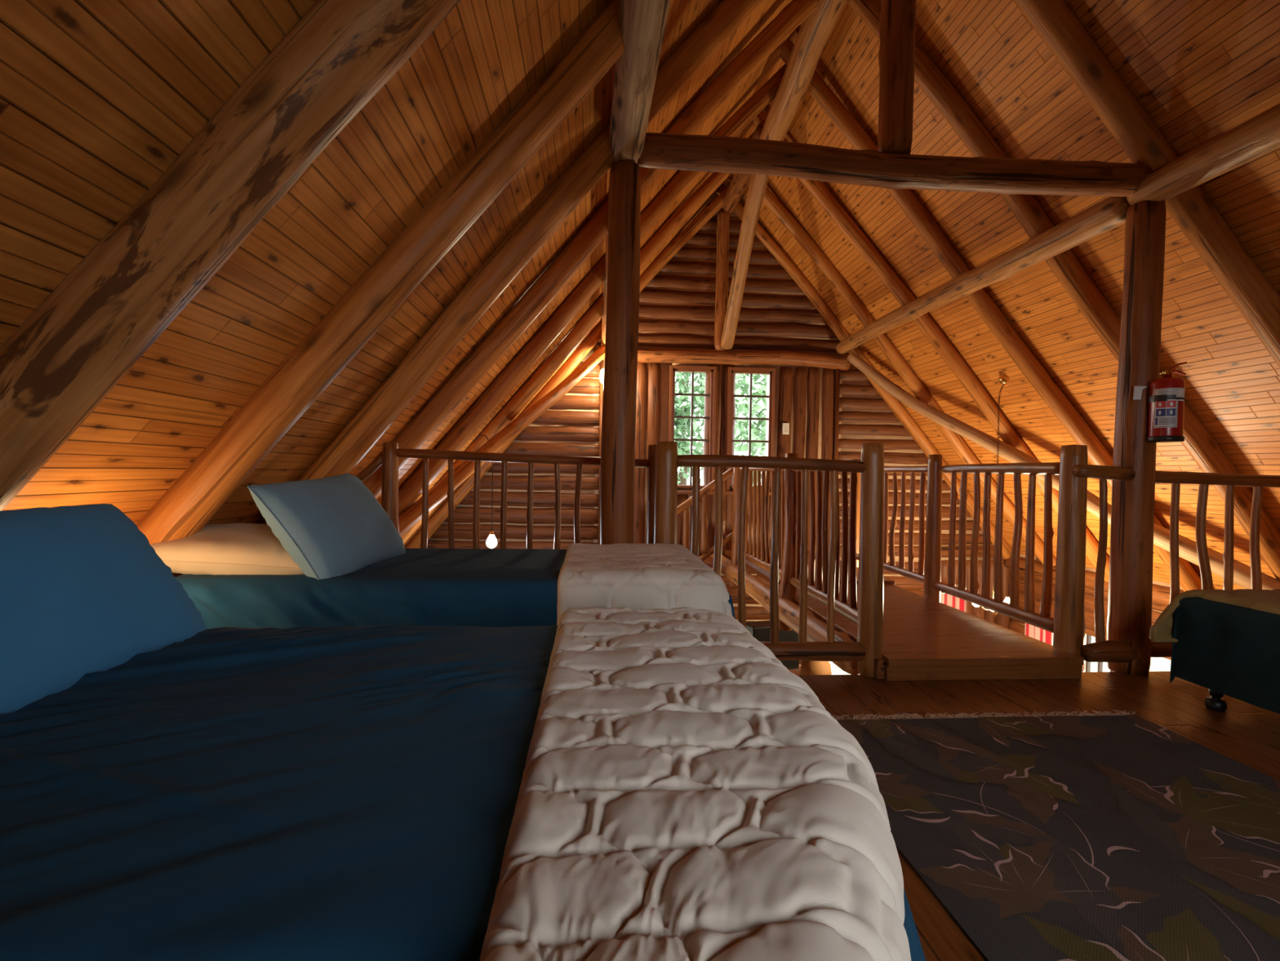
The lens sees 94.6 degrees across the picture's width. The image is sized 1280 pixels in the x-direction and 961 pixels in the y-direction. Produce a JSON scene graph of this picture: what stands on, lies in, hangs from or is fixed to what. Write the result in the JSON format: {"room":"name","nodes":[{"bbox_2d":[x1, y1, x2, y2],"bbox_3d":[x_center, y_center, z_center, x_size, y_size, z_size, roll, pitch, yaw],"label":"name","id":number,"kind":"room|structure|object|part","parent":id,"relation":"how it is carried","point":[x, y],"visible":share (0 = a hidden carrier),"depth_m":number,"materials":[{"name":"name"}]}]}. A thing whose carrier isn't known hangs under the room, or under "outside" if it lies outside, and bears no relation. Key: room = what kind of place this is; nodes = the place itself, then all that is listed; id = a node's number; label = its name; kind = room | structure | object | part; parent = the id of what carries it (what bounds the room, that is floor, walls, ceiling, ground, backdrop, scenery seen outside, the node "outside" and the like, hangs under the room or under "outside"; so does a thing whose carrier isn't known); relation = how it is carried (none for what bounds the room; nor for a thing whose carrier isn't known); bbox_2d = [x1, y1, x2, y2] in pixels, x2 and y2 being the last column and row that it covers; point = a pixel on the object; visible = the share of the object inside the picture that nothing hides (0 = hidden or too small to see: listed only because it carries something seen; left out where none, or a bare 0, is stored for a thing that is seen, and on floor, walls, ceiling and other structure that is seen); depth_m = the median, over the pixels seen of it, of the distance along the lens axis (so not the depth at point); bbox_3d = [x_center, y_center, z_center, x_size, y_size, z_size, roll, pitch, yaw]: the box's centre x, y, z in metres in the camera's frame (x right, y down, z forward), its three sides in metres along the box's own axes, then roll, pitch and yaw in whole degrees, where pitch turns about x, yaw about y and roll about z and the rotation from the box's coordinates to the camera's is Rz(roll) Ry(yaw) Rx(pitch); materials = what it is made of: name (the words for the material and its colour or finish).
{"room":"cabin loft bedroom","nodes":[
{"label":"cabin loft bedroom","id":0,"kind":"room"},
{"bbox_2d":[0,0,797,577],"bbox_3d":[-0.591,-1.276,2.641,3.881,4.640,9.800,1,1,-4],"label":"ceiling","id":1,"kind":"structure","parent":0,"point":[99,99],"depth_m":1.69,"materials":[{"name":"brown wood"}]},
{"bbox_2d":[0,0,460,511],"bbox_3d":[-0.371,-1.155,1.280,3.954,4.582,0.217,1,1,-4],"label":"rafter","id":2,"kind":"object","parent":1,"relation":"attached to","point":[56,368],"visible":1,"depth_m":1.20,"materials":[{"name":"brown wood"}]},
{"bbox_2d":[136,0,624,543],"bbox_3d":[-0.436,-1.204,2.151,3.943,4.578,0.181,1,1,-4],"label":"rafter","id":3,"kind":"object","parent":1,"relation":"attached to","point":[201,491],"visible":0.71,"depth_m":2.07,"materials":[{"name":"brown wood"}]},
{"bbox_2d":[258,0,764,524],"bbox_3d":[-0.497,-1.200,2.950,3.940,4.562,0.188,1,1,-4],"label":"rafter","id":4,"kind":"object","parent":1,"relation":"attached to","point":[423,359],"visible":0.61,"depth_m":2.87,"materials":[{"name":"brown wood"}]},
{"bbox_2d":[404,183,730,548],"bbox_3d":[-0.792,-1.273,6.813,3.929,4.566,0.154,1,1,-4],"label":"rafter","id":5,"kind":"object","parent":1,"relation":"attached to","point":[462,491],"visible":0.64,"depth_m":6.76,"materials":[{"name":"brown wood"}]},
{"bbox_2d":[401,131,754,544],"bbox_3d":[-0.711,-1.264,5.747,3.935,4.573,0.167,1,1,-4],"label":"rafter","id":6,"kind":"object","parent":1,"relation":"attached to","point":[545,371],"visible":0.55,"depth_m":5.69,"materials":[{"name":"brown wood"}]},
{"bbox_2d":[362,0,817,497],"bbox_3d":[-0.559,-1.225,3.757,3.937,4.541,0.182,1,1,-4],"label":"rafter","id":7,"kind":"object","parent":1,"relation":"attached to","point":[517,319],"visible":0.64,"depth_m":3.70,"materials":[{"name":"brown wood"}]},
{"bbox_2d":[398,63,786,515],"bbox_3d":[-0.633,-1.251,4.732,3.936,4.549,0.174,1,1,-4],"label":"rafter","id":8,"kind":"object","parent":1,"relation":"attached to","point":[455,439],"visible":0.56,"depth_m":4.68,"materials":[{"name":"brown wood"}]},
{"bbox_2d":[398,345,604,537],"bbox_3d":[-1.370,-0.312,5.381,0.212,2.455,3.464,2,1,33],"label":"wooden beam","id":9,"kind":"structure","parent":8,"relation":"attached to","point":[437,493],"depth_m":5.44,"materials":[{"name":"brown wood"}]},
{"bbox_2d":[475,434,493,537],"bbox_3d":[-1.411,0.100,5.411,0.213,1.042,0.100,1,1,-4],"label":"pendant lamp","id":10,"kind":"object","parent":9,"relation":"hanging from","point":[491,533],"visible":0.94,"depth_m":5.41,"materials":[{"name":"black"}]},
{"bbox_2d":[426,179,1011,675],"bbox_3d":[0.971,-0.018,7.178,7.646,7.175,0.261,1,1,-4],"label":"wall","id":11,"kind":"structure","parent":0,"point":[829,413],"depth_m":7.07,"materials":[{"name":"brown wood"}]},
{"bbox_2d":[668,364,716,494],"bbox_3d":[0.622,-0.600,7.044,0.610,1.525,0.150,1,1,-4],"label":"window","id":12,"kind":"structure","parent":11,"relation":"in","point":[673,368],"depth_m":7.04,"materials":[{"name":"brown wood"}]},
{"bbox_3d":[0.611,0.143,7.041,0.610,0.040,0.120,1,1,-4],"label":"sill","id":13,"kind":"part","parent":12,"relation":"part of","materials":[{"name":"brown wood"}]},
{"bbox_2d":[596,346,850,369],"bbox_3d":[1.010,-1.468,7.050,3.062,0.211,0.199,1,1,-4],"label":"tie beam","id":14,"kind":"structure","parent":11,"relation":"attached to","point":[698,356],"depth_m":7.00,"materials":[{"name":"brown wood"}]},
{"bbox_2d":[600,169,610,346],"bbox_3d":[-0.244,-1.614,5.059,0.155,0.217,4.032,1,1,-4],"label":"purlin","id":15,"kind":"object","parent":14,"relation":"on","point":[605,289],"visible":0.23,"depth_m":5.04,"materials":[{"name":"brown wood"}]},
{"bbox_2d":[714,208,729,350],"bbox_3d":[0.973,-2.372,7.025,0.161,1.662,0.152,1,1,-14],"label":"post","id":16,"kind":"object","parent":14,"relation":"on","point":[722,230],"visible":0.88,"depth_m":6.96,"materials":[{"name":"brown wood"}]},
{"bbox_2d":[720,120,764,216],"bbox_3d":[1.101,-3.252,6.323,0.192,0.214,1.762,1,1,-4],"label":"ridge beam","id":17,"kind":"structure","parent":16,"relation":"on","point":[740,182],"depth_m":6.43,"materials":[{"name":"brown wood"}]},
{"bbox_2d":[720,173,768,349],"bbox_3d":[1.081,-2.269,6.223,0.169,1.502,1.511,1,1,-4],"label":"brace","id":18,"kind":"object","parent":16,"relation":"attached to","point":[757,184],"visible":0.91,"depth_m":6.15,"materials":[{"name":"brown wood"}]},
{"bbox_2d":[759,0,847,141],"bbox_3d":[1.290,-3.056,3.231,0.251,0.317,4.763,1,1,-4],"label":"ridge beam","id":19,"kind":"structure","parent":18,"relation":"on","point":[814,33],"depth_m":4.31,"materials":[{"name":"brown wood"}]},
{"bbox_2d":[725,366,775,495],"bbox_3d":[1.330,-0.589,7.098,0.620,1.525,0.150,1,1,-4],"label":"window","id":20,"kind":"structure","parent":11,"relation":"in","point":[771,396],"depth_m":7.09,"materials":[{"name":"brown wood"}]},
{"bbox_3d":[1.319,0.153,7.095,0.620,0.040,0.120,1,1,-4],"label":"sill","id":21,"kind":"part","parent":20,"relation":"part of","materials":[{"name":"brown wood"}]},
{"bbox_2d":[782,422,789,434],"bbox_3d":[1.756,-0.623,7.106,0.080,0.135,0.027,1,1,-4],"label":"power socket","id":22,"kind":"object","parent":11,"relation":"attached to","point":[785,426],"visible":1,"depth_m":7.10,"materials":[{"name":"white plastic"}]},
{"bbox_2d":[746,620,799,670],"bbox_3d":[1.396,1.765,6.306,0.570,0.485,0.250,1,1,-19],"label":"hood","id":23,"kind":"object","parent":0,"point":[760,630],"visible":0.32,"depth_m":6.22,"materials":[{"name":"black metal"}]},
{"bbox_2d":[728,0,1279,589],"bbox_3d":[3.279,-1.219,2.938,3.881,4.640,9.800,1,1,-4],"label":"ceiling","id":24,"kind":"structure","parent":0,"point":[1200,70],"depth_m":3.88,"materials":[{"name":"brown wood"}]},
{"bbox_2d":[716,184,1011,559],"bbox_3d":[2.833,-1.220,7.218,3.927,4.550,0.170,1,1,-4],"label":"rafter","id":25,"kind":"object","parent":24,"relation":"attached to","point":[895,405],"visible":0.62,"depth_m":7.13,"materials":[{"name":"brown wood"}]},
{"bbox_2d":[981,376,1009,615],"bbox_3d":[3.255,0.142,5.378,0.356,2.168,0.349,1,1,-4],"label":"chandelier","id":26,"kind":"object","parent":24,"relation":"hanging from","point":[1003,380],"visible":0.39,"depth_m":5.36,"materials":[{"name":"gold metal"}]},
{"bbox_3d":[3.238,1.051,5.381,0.060,0.350,0.060,1,1,-4],"label":"stem","id":27,"kind":"part","parent":26,"relation":"part of","materials":[{"name":"gold metal"}]},
{"bbox_3d":[3.268,-0.006,5.375,0.070,1.756,0.027,1,1,-24],"label":"chain","id":28,"kind":"part","parent":26,"relation":"part of","materials":[{"name":"metal"}]},
{"bbox_2d":[797,671,1279,960],"bbox_3d":[1.392,1.083,0.927,7.550,0.050,5.600,1,1,-4],"label":"floor","id":29,"kind":"structure","parent":0,"point":[1247,734],"depth_m":2.71,"materials":[{"name":"brown wood"}]},
{"bbox_2d":[355,441,656,549],"bbox_3d":[-0.827,0.379,3.452,1.920,1.217,0.102,1,1,-4],"label":"railing","id":30,"kind":"object","parent":29,"relation":"on","point":[388,459],"visible":0.47,"depth_m":3.43,"materials":[{"name":"brown wood"}]},
{"bbox_3d":[-1.612,-0.009,3.387,0.335,0.312,0.049,1,1,-4],"label":"sloping rail","id":31,"kind":"part","parent":30,"relation":"part of","materials":[{"name":"wood"}]},
{"bbox_3d":[-1.444,0.378,3.406,0.101,1.202,0.098,1,1,-4],"label":"post","id":32,"kind":"part","parent":30,"relation":"part of","materials":[{"name":"wood"}]},
{"bbox_3d":[-0.672,-0.130,3.458,1.507,0.090,0.060,1,1,-4],"label":"handrail","id":33,"kind":"part","parent":30,"relation":"part of","materials":[{"name":"brown wood"}]},
{"bbox_3d":[0.084,0.393,3.523,0.092,1.217,0.092,1,1,-4],"label":"post","id":34,"kind":"part","parent":30,"relation":"part of","materials":[{"name":"wood"}]},
{"bbox_2d":[600,160,640,544],"bbox_3d":[-0.102,-0.287,2.997,0.191,2.587,0.184,1,1,27],"label":"log post","id":35,"kind":"object","parent":29,"relation":"on","point":[617,471],"visible":0.72,"depth_m":2.92,"materials":[{"name":"brown wood"}]},
{"bbox_2d":[608,0,671,163],"bbox_3d":[0.022,-1.638,1.965,0.181,0.189,2.182,1,1,-5],"label":"purlin","id":36,"kind":"object","parent":35,"relation":"on","point":[642,23],"visible":0.89,"depth_m":2.29,"materials":[{"name":"brown wood"}]},
{"bbox_2d":[636,132,1151,196],"bbox_3d":[1.342,-1.630,3.084,2.732,0.200,0.168,1,1,-4],"label":"cross beam","id":37,"kind":"structure","parent":35,"relation":"on","point":[700,153],"depth_m":3.02,"materials":[{"name":"brown wood"}]},
{"bbox_2d":[877,0,916,154],"bbox_3d":[1.344,-2.338,3.077,0.178,1.292,0.181,1,1,-4],"label":"post","id":38,"kind":"object","parent":37,"relation":"on","point":[897,24],"visible":0.92,"depth_m":3.01,"materials":[{"name":"brown wood"}]},
{"bbox_2d":[653,440,884,677],"bbox_3d":[0.678,0.405,3.068,1.228,1.227,0.130,1,1,-4],"label":"railing","id":39,"kind":"object","parent":29,"relation":"on","point":[868,646],"visible":0.77,"depth_m":3.05,"materials":[{"name":"brown wood"}]},
{"bbox_3d":[0.128,0.404,3.025,0.124,1.212,0.126,1,1,-4],"label":"post","id":40,"kind":"part","parent":39,"relation":"part of","materials":[{"name":"wood"}]},
{"bbox_3d":[0.679,-0.088,3.060,1.032,0.081,0.065,1,1,-4],"label":"handrail","id":41,"kind":"part","parent":39,"relation":"part of","materials":[{"name":"wood"}]},
{"bbox_3d":[0.663,0.892,3.077,1.032,0.104,0.100,1,1,-4],"label":"rail","id":42,"kind":"part","parent":39,"relation":"part of","materials":[{"name":"wood"}]},
{"bbox_3d":[1.223,0.413,3.110,0.136,1.227,0.130,1,1,-4],"label":"post","id":43,"kind":"part","parent":39,"relation":"part of","materials":[{"name":"brown wood"}]},
{"bbox_2d":[698,550,1084,680],"bbox_3d":[1.382,0.954,5.025,1.652,0.213,4.036,1,1,-4],"label":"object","id":44,"kind":"structure","parent":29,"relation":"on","point":[925,638],"depth_m":3.36,"materials":[{"name":"brown wood"}]},
{"bbox_2d":[729,453,861,631],"bbox_3d":[1.116,0.454,4.661,0.168,1.352,3.020,1,1,-4],"label":"railing","id":45,"kind":"object","parent":44,"relation":"attached to","point":[757,552],"visible":0.64,"depth_m":4.32,"materials":[{"name":"brown wood"}]},
{"bbox_3d":[1.014,0.424,6.076,0.145,1.342,0.171,2,1,36],"label":"post","id":46,"kind":"part","parent":45,"relation":"part of","materials":[{"name":"wood"}]},
{"bbox_3d":[1.091,-0.116,5.282,0.067,0.070,1.642,1,1,-4],"label":"handrail","id":47,"kind":"part","parent":45,"relation":"part of","materials":[{"name":"wood"}]},
{"bbox_3d":[1.086,0.741,5.312,0.079,0.092,1.612,1,1,-4],"label":"rail","id":48,"kind":"part","parent":45,"relation":"part of","materials":[{"name":"wood"}]},
{"bbox_3d":[1.127,0.462,4.479,0.167,1.342,0.130,1,1,-4],"label":"post","id":49,"kind":"part","parent":45,"relation":"part of","materials":[{"name":"wood"}]},
{"bbox_3d":[1.203,0.763,3.806,0.086,0.088,1.292,1,1,-4],"label":"rail","id":50,"kind":"part","parent":45,"relation":"part of","materials":[{"name":"wood"}]},
{"bbox_3d":[1.205,-0.089,3.812,0.071,0.075,1.332,1,1,-4],"label":"handrail","id":51,"kind":"part","parent":45,"relation":"part of","materials":[{"name":"wood"}]},
{"bbox_2d":[799,660,831,675],"bbox_3d":[1.913,1.599,6.393,0.340,1.040,0.340,1,1,-4],"label":"lamp","id":52,"kind":"object","parent":44,"relation":"hanging from","point":[807,667],"visible":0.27,"depth_m":6.28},
{"bbox_2d":[847,453,1059,632],"bbox_3d":[2.243,0.457,4.668,0.125,1.322,2.862,1,1,-4],"label":"railing","id":53,"kind":"object","parent":44,"relation":"attached to","point":[929,574],"visible":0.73,"depth_m":4.02,"materials":[{"name":"brown wood"}]},
{"bbox_3d":[2.147,0.440,5.911,0.112,1.312,0.114,1,1,-4],"label":"post","id":54,"kind":"part","parent":53,"relation":"part of","materials":[{"name":"wood"}]},
{"bbox_3d":[2.204,-0.096,5.313,0.064,0.063,1.552,1,1,-4],"label":"handrail","id":55,"kind":"part","parent":53,"relation":"part of","materials":[{"name":"wood"}]},
{"bbox_3d":[2.188,0.763,5.326,0.063,0.068,1.552,1,1,-4],"label":"rail","id":56,"kind":"part","parent":53,"relation":"part of","materials":[{"name":"wood"}]},
{"bbox_3d":[2.253,0.459,4.532,0.118,1.322,0.121,1,1,-4],"label":"post","id":57,"kind":"part","parent":53,"relation":"part of","materials":[{"name":"wood"}]},
{"bbox_3d":[2.301,0.811,3.866,0.084,0.085,1.222,1,1,-4],"label":"rail","id":58,"kind":"part","parent":53,"relation":"part of","materials":[{"name":"brown wood"}]},
{"bbox_3d":[2.316,-0.077,3.847,0.075,0.074,1.233,1,1,-3],"label":"handrail","id":59,"kind":"part","parent":53,"relation":"part of","materials":[{"name":"wood"}]},
{"bbox_2d":[831,709,1279,960],"bbox_3d":[1.536,1.048,1.198,1.588,0.013,2.818,1,1,-4],"label":"rug","id":60,"kind":"object","parent":29,"relation":"on","point":[1104,836],"visible":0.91,"depth_m":1.72,"materials":[{"name":"brown carpet"}]},
{"bbox_2d":[1053,444,1137,670],"bbox_3d":[2.460,0.426,3.175,0.390,1.237,0.209,1,1,-4],"label":"railing","id":61,"kind":"object","parent":29,"relation":"on","point":[1069,627],"visible":0.93,"depth_m":3.14,"materials":[{"name":"brown wood"}]},
{"bbox_3d":[2.333,0.424,3.200,0.141,1.237,0.141,1,1,-4],"label":"post","id":62,"kind":"part","parent":61,"relation":"part of","materials":[{"name":"brown wood"}]},
{"bbox_3d":[2.466,-0.041,3.136,0.339,0.083,0.080,1,1,-11],"label":"handrail","id":63,"kind":"part","parent":61,"relation":"part of","materials":[{"name":"wood"}]},
{"bbox_3d":[2.494,0.916,3.149,0.300,0.132,0.113,1,1,-19],"label":"rail","id":64,"kind":"part","parent":61,"relation":"part of","materials":[{"name":"wood"}]},
{"bbox_2d":[1106,200,1166,675],"bbox_3d":[2.694,-0.223,3.202,0.201,2.542,0.206,1,1,15],"label":"log post","id":65,"kind":"object","parent":29,"relation":"on","point":[1129,621],"depth_m":3.15,"materials":[{"name":"brown wood"}]},
{"bbox_2d":[835,196,1131,354],"bbox_3d":[2.571,-1.573,5.165,0.199,0.187,3.852,1,1,-4],"label":"purlin","id":66,"kind":"object","parent":65,"relation":"on","point":[1109,213],"visible":1,"depth_m":4.14,"materials":[{"name":"brown wood"}]},
{"bbox_3d":[2.641,-0.462,3.112,0.064,0.070,0.009,1,1,13],"label":"wall bracket","id":67,"kind":"part","parent":65,"relation":"part of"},
{"bbox_2d":[1146,361,1186,442],"bbox_3d":[2.728,-0.408,3.054,0.151,0.416,0.146,2,1,38],"label":"fire extinguisher","id":68,"kind":"object","parent":65,"relation":"attached to","point":[1166,398],"visible":1,"depth_m":3.01,"materials":[{"name":"red paint"}]},
{"bbox_3d":[2.772,-0.592,3.056,0.108,0.047,0.020,1,1,-4],"label":"lever","id":69,"kind":"part","parent":68,"relation":"part of","materials":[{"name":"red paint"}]},
{"bbox_3d":[2.775,-0.559,3.056,0.095,0.022,0.020,1,1,-4],"label":"lever","id":70,"kind":"part","parent":68,"relation":"part of","materials":[{"name":"red paint"}]},
{"bbox_2d":[1126,103,1279,204],"bbox_3d":[2.826,-1.534,2.061,0.196,0.193,2.342,1,1,-4],"label":"purlin","id":71,"kind":"object","parent":65,"relation":"on","point":[1258,136],"visible":0.92,"depth_m":2.79,"materials":[{"name":"brown wood"}]},
{"bbox_2d":[1151,470,1279,657],"bbox_3d":[3.702,0.471,3.301,1.912,1.024,0.096,1,1,-4],"label":"railing","id":72,"kind":"object","parent":65,"relation":"attached to","point":[1175,478],"visible":0.61,"depth_m":3.24,"materials":[{"name":"brown wood"}]},
{"bbox_3d":[3.694,0.935,3.309,1.912,0.097,0.096,1,1,-4],"label":"rail","id":73,"kind":"part","parent":72,"relation":"part of","materials":[{"name":"wood"}]},
{"bbox_3d":[3.360,-0.001,3.266,1.212,0.090,0.071,1,1,-4],"label":"handrail","id":74,"kind":"part","parent":72,"relation":"part of","materials":[{"name":"wood"}]},
{"bbox_2d":[1194,683,1227,711],"bbox_3d":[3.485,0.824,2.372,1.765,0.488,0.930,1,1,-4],"label":"caster wheel","id":75,"kind":"object","parent":29,"relation":"on","point":[1215,703],"visible":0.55,"depth_m":2.69,"materials":[{"name":"plastic"}]},
{"bbox_3d":[2.641,0.999,2.707,0.076,0.100,0.074,1,1,-4],"label":"leg","id":76,"kind":"part","parent":75,"relation":"part of","materials":[{"name":"black plastic"}]},
{"bbox_2d":[1169,596,1279,714],"bbox_3d":[3.491,0.781,2.379,1.882,0.455,0.998,1,1,-4],"label":"sheet","id":77,"kind":"object","parent":75,"relation":"on","point":[1233,651],"visible":0.84,"depth_m":2.55,"materials":[{"name":"green fabric"}]},
{"bbox_2d":[1149,588,1279,642],"bbox_3d":[3.382,0.649,2.394,1.870,0.269,0.996,1,1,-4],"label":"quilt","id":78,"kind":"object","parent":77,"relation":"on","point":[1264,600],"visible":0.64,"depth_m":2.72,"materials":[{"name":"beige fabric"}]},
{"bbox_3d":[-0.680,0.696,0.920,1.605,0.658,1.005,1,1,-4],"label":"bed","id":79,"kind":"object","parent":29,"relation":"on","visible":0},
{"bbox_2d":[0,503,208,714],"bbox_3d":[-1.103,0.231,1.004,0.313,0.352,0.807,1,1,-4],"label":"pillow","id":80,"kind":"object","parent":79,"relation":"on","point":[83,590],"visible":0.76,"depth_m":1.06,"materials":[{"name":"blue fabric"}]},
{"bbox_2d":[0,624,925,960],"bbox_3d":[-0.529,0.589,0.933,1.995,0.522,1.077,1,1,-4],"label":"sheet","id":81,"kind":"object","parent":79,"relation":"on","point":[297,793],"visible":0.44,"depth_m":0.67,"materials":[{"name":"blue fabric"}]},
{"bbox_2d":[479,606,911,960],"bbox_3d":[0.079,0.481,0.944,0.486,0.325,1.223,1,1,-4],"label":"quilt","id":82,"kind":"object","parent":81,"relation":"on","point":[685,793],"visible":1,"depth_m":0.59,"materials":[{"name":"beige fabric"}]},
{"bbox_3d":[-0.681,0.672,2.402,1.830,0.658,0.830,1,1,-4],"label":"bed","id":83,"kind":"object","parent":29,"relation":"on","visible":0},
{"bbox_2d":[247,472,405,579],"bbox_3d":[-1.165,0.173,2.281,0.318,0.398,0.670,1,1,3],"label":"pillow","id":84,"kind":"object","parent":83,"relation":"on","point":[334,526],"visible":0.91,"depth_m":2.08,"materials":[{"name":"grey fabric"}]},
{"bbox_2d":[175,548,735,628],"bbox_3d":[-0.654,0.546,2.396,2.068,0.441,0.997,1,1,-4],"label":"sheet","id":85,"kind":"object","parent":83,"relation":"on","point":[416,587],"visible":0.35,"depth_m":1.97,"materials":[{"name":"blue fabric"}]},
{"bbox_2d":[149,523,304,574],"bbox_3d":[-1.444,0.257,2.190,0.623,0.180,0.443,1,1,-7],"label":"pillow","id":86,"kind":"object","parent":85,"relation":"on","point":[228,548],"visible":0.52,"depth_m":2.01,"materials":[{"name":"beige fabric"}]},
{"bbox_2d":[556,542,732,625],"bbox_3d":[-0.012,0.430,2.434,0.612,0.266,0.913,1,1,-4],"label":"quilt","id":87,"kind":"object","parent":85,"relation":"on","point":[631,575],"visible":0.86,"depth_m":2.02,"materials":[{"name":"beige fabric"}]},
{"bbox_2d":[1008,554,1183,671],"bbox_3d":[5.053,2.350,2.934,0.248,2.730,9.400,1,1,-4],"label":"wall","id":88,"kind":"structure","parent":0,"point":[1019,626],"depth_m":6.28,"materials":[{"name":"brown wood"}]},
{"bbox_2d":[940,591,966,612],"bbox_3d":[3.812,2.133,7.301,0.580,1.524,0.040,1,1,-4],"label":"curtain","id":89,"kind":"object","parent":88,"relation":"hanging from","point":[952,601],"visible":0.04,"depth_m":7.29,"materials":[{"name":"red fabric"}]},
{"bbox_2d":[1004,556,1010,568],"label":"wall plate","id":90,"kind":"object","parent":88,"relation":"on","point":[1006,562],"depth_m":7.32,"materials":[{"name":"brown wood"}]},
{"bbox_2d":[747,181,1056,565],"bbox_3d":[2.884,-1.218,6.554,3.932,4.538,0.176,1,1,-4],"label":"rafter","id":91,"kind":"object","parent":90,"relation":"on","point":[883,342],"visible":0.64,"depth_m":6.48,"materials":[{"name":"brown wood"}]},
{"bbox_2d":[751,110,1109,582],"bbox_3d":[2.947,-1.200,5.726,3.933,4.575,0.187,1,1,-4],"label":"rafter","id":92,"kind":"object","parent":90,"relation":"on","point":[935,336],"visible":0.6,"depth_m":5.65,"materials":[{"name":"brown wood"}]},
{"bbox_2d":[777,38,1201,591],"bbox_3d":[3.011,-1.191,4.885,3.932,4.576,0.176,1,1,-4],"label":"rafter","id":93,"kind":"object","parent":90,"relation":"on","point":[835,110],"visible":0.63,"depth_m":4.84,"materials":[{"name":"brown wood"}]},
{"bbox_2d":[1019,557,1025,573],"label":"wall plate","id":94,"kind":"object","parent":88,"relation":"on","point":[1022,561],"depth_m":7.08,"materials":[{"name":"brown wood"}]},
{"bbox_2d":[1024,622,1052,644],"bbox_3d":[4.588,2.233,6.819,0.040,1.364,0.580,1,1,-4],"label":"curtain","id":95,"kind":"object","parent":88,"relation":"hanging from","point":[1032,631],"visible":0.02,"depth_m":6.80,"materials":[{"name":"red fabric"}]},
{"bbox_2d":[1034,560,1043,577],"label":"wall plate","id":96,"kind":"object","parent":88,"relation":"on","point":[1038,566],"depth_m":6.83,"materials":[{"name":"brown wood"}]},
{"bbox_2d":[1052,565,1055,579],"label":"wall plate","id":97,"kind":"object","parent":88,"relation":"on","point":[1054,566],"depth_m":6.58,"materials":[{"name":"brown wood"}]},
{"bbox_2d":[846,0,1279,581],"bbox_3d":[3.078,-1.170,4.027,3.940,4.591,0.195,1,1,-4],"label":"rafter","id":98,"kind":"object","parent":97,"relation":"on","point":[1198,442],"visible":0.63,"depth_m":3.97,"materials":[{"name":"brown wood"}]},
{"bbox_2d":[846,352,1279,590],"bbox_3d":[3.709,-0.205,5.463,0.276,2.549,4.096,0,1,-35],"label":"wooden beam","id":99,"kind":"structure","parent":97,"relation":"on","point":[1187,547],"depth_m":5.60,"materials":[{"name":"brown wood"}]},
{"bbox_2d":[1084,571,1095,590],"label":"wall plate","id":100,"kind":"object","parent":88,"relation":"on","point":[1090,577],"depth_m":6.12,"materials":[{"name":"brown wood"}]},
{"bbox_2d":[1084,628,1115,671],"bbox_3d":[4.766,2.211,6.150,0.130,1.275,0.760,1,1,-4],"label":"window","id":101,"kind":"structure","parent":88,"relation":"in","point":[1089,633],"depth_m":6.25,"materials":[{"name":"brown wood"}]},
{"bbox_3d":[4.779,2.194,6.151,0.105,1.240,0.730,1,1,-4],"label":"frame","id":102,"kind":"part","parent":101,"relation":"part of","materials":[{"name":"brown wood"}]},
{"bbox_2d":[1103,581,1108,592],"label":"wall plate","id":103,"kind":"object","parent":88,"relation":"on","point":[1106,584],"depth_m":5.92,"materials":[{"name":"brown wood"}]},
{"bbox_2d":[1151,584,1170,606],"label":"wall plate","id":104,"kind":"object","parent":88,"relation":"on","point":[1160,596],"depth_m":5.36,"materials":[{"name":"brown wood"}]},
{"bbox_2d":[1012,0,1279,368],"bbox_3d":[3.142,-1.156,3.189,3.945,4.589,0.203,1,1,-4],"label":"rafter","id":105,"kind":"object","parent":104,"relation":"on","point":[1054,21],"visible":0.88,"depth_m":3.10,"materials":[{"name":"brown wood"}]},
{"label":"outside","id":106,"kind":"structure","parent":0,"visible":0},
{"bbox_2d":[828,591,1170,675],"bbox_3d":[3.587,3.773,17.893,70.000,0.300,85.000,1,1,-4],"label":"lawn","id":107,"kind":"structure","parent":106,"point":[1159,664],"depth_m":12.09,"materials":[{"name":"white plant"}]},
{"bbox_2d":[674,372,758,484],"bbox_3d":[1.044,-1.361,18.855,4.669,10.006,5.164,1,1,-8],"label":"tree","id":108,"kind":"object","parent":107,"relation":"on","point":[682,408],"visible":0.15,"depth_m":17.95,"materials":[{"name":"green plant"}]},
{"bbox_2d":[696,373,766,485],"bbox_3d":[3.893,-0.896,14.409,4.957,9.238,4.914,1,1,-4],"label":"tree","id":109,"kind":"object","parent":107,"relation":"on","point":[758,388],"visible":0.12,"depth_m":13.22,"materials":[{"name":"green plant"}]},
{"bbox_3d":[-0.817,2.013,6.532,2.530,2.280,0.680,1,1,-4],"label":"staircase","id":110,"kind":"structure","parent":0,"visible":0},
{"bbox_2d":[676,466,733,560],"bbox_3d":[0.563,0.560,6.268,0.945,1.443,0.104,1,1,-3],"label":"railing","id":111,"kind":"object","parent":110,"relation":"attached to","point":[683,507],"visible":0.39,"depth_m":6.25,"materials":[{"name":"brown wood"}]},
{"bbox_3d":[0.569,0.200,6.268,0.945,0.722,0.090,1,1,-4],"label":"handrail","id":112,"kind":"part","parent":111,"relation":"part of","materials":[{"name":"wood"}]},
{"bbox_3d":[0.558,0.909,6.277,0.935,0.744,0.062,1,1,-4],"label":"rail","id":113,"kind":"part","parent":111,"relation":"part of","materials":[{"name":"wood"}]}
]}

